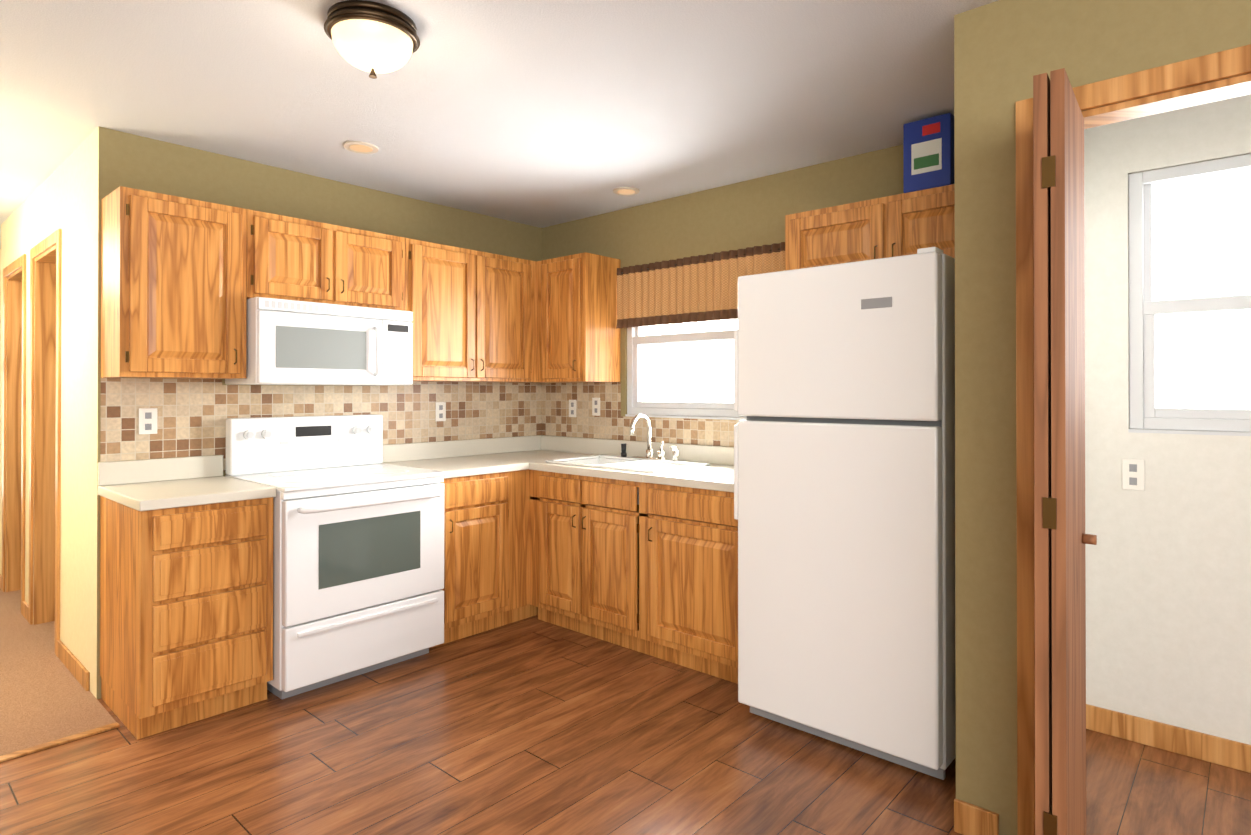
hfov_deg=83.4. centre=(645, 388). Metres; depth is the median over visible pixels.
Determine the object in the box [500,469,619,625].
base cabinet
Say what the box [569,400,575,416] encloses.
electrical outlet
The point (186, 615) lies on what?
base cabinet
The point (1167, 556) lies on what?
wall
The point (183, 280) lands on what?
upper cabinet
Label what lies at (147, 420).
electrical outlet
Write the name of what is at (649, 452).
faucet
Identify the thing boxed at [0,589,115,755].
floor carpet
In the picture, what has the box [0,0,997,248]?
ceiling
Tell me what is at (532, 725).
floor
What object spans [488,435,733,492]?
countertop
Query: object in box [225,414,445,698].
range
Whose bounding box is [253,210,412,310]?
upper cabinet
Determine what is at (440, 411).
electrical outlet
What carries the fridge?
on the floor
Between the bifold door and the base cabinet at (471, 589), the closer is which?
the bifold door
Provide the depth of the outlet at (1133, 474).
2.64 m
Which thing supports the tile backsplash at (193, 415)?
attached to the wall at (136, 161)
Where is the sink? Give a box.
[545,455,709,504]
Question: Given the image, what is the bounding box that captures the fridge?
[734,247,955,779]
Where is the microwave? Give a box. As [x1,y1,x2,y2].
[225,297,412,385]
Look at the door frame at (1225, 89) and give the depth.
1.80 m
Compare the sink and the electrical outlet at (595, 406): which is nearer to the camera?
the sink
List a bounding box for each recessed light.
[343,141,377,153]
[613,187,639,194]
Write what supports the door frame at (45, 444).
attached to the wall at (60, 197)
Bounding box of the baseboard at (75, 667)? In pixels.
[0,574,89,690]
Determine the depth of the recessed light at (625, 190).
3.94 m
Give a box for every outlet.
[139,408,156,433]
[436,402,445,420]
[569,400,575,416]
[592,398,599,415]
[1122,459,1144,490]
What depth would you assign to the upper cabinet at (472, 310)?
4.04 m
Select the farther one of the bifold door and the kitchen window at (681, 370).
the kitchen window at (681, 370)
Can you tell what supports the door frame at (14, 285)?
attached to the wall at (60, 197)
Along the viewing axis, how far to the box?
2.85 m
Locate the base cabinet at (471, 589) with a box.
[430,473,499,647]
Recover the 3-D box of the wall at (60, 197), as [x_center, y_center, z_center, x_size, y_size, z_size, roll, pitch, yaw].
[-3.366,0.108,3.961,2.580,2.446,0.110,0,0,41]
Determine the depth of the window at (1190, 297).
2.59 m
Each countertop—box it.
[98,455,275,510]
[383,439,529,478]
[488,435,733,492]
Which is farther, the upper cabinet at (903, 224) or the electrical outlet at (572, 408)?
the electrical outlet at (572, 408)
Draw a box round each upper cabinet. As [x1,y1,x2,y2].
[101,186,252,378]
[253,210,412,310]
[409,239,532,382]
[537,252,619,382]
[785,184,954,270]
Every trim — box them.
[0,722,119,761]
[1016,44,1250,834]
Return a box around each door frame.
[2,254,25,613]
[22,229,61,655]
[1082,74,1250,128]
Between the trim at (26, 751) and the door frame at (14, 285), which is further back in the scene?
the door frame at (14, 285)
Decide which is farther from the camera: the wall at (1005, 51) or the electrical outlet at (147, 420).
the electrical outlet at (147, 420)
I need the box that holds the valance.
[616,242,784,328]
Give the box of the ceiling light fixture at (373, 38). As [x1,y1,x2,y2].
[324,0,419,78]
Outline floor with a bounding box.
[0,615,1250,834]
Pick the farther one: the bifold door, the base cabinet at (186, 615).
the base cabinet at (186, 615)
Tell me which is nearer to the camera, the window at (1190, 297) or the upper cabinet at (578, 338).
the window at (1190, 297)
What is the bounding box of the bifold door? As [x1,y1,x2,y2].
[1033,68,1096,834]
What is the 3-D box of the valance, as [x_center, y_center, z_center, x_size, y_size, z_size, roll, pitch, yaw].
[0.309,-0.554,3.901,1.303,0.370,0.042,0,0,41]
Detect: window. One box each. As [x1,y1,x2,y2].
[625,319,746,419]
[1128,154,1250,435]
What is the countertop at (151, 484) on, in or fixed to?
on the base cabinet at (186, 615)
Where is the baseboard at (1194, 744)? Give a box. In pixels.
[1086,704,1250,772]
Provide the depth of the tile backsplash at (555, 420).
4.44 m
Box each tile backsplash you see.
[100,378,539,470]
[540,382,739,446]
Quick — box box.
[903,113,954,192]
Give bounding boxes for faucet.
[621,414,677,460]
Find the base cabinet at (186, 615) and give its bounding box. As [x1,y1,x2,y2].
[100,496,272,739]
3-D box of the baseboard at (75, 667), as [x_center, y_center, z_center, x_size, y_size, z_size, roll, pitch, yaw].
[-3.772,1.288,4.328,3.678,0.081,2.600,0,0,41]
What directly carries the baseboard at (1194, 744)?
attached to the wall at (1167, 556)
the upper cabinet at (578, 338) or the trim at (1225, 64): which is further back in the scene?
the upper cabinet at (578, 338)
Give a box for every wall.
[0,134,91,671]
[90,127,541,698]
[541,94,1250,744]
[954,0,1250,834]
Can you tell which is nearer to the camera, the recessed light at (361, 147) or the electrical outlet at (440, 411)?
the recessed light at (361, 147)
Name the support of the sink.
in the countertop at (719, 475)
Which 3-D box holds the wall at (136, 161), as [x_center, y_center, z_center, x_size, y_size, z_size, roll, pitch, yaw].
[-1.534,0.109,4.014,0.120,2.446,2.590,0,0,41]
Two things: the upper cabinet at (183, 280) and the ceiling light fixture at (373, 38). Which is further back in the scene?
the upper cabinet at (183, 280)
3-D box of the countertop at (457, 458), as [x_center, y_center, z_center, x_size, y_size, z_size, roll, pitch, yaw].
[-1.083,0.391,3.951,0.638,0.139,0.573,0,0,41]
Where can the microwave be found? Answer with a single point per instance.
(292, 342)

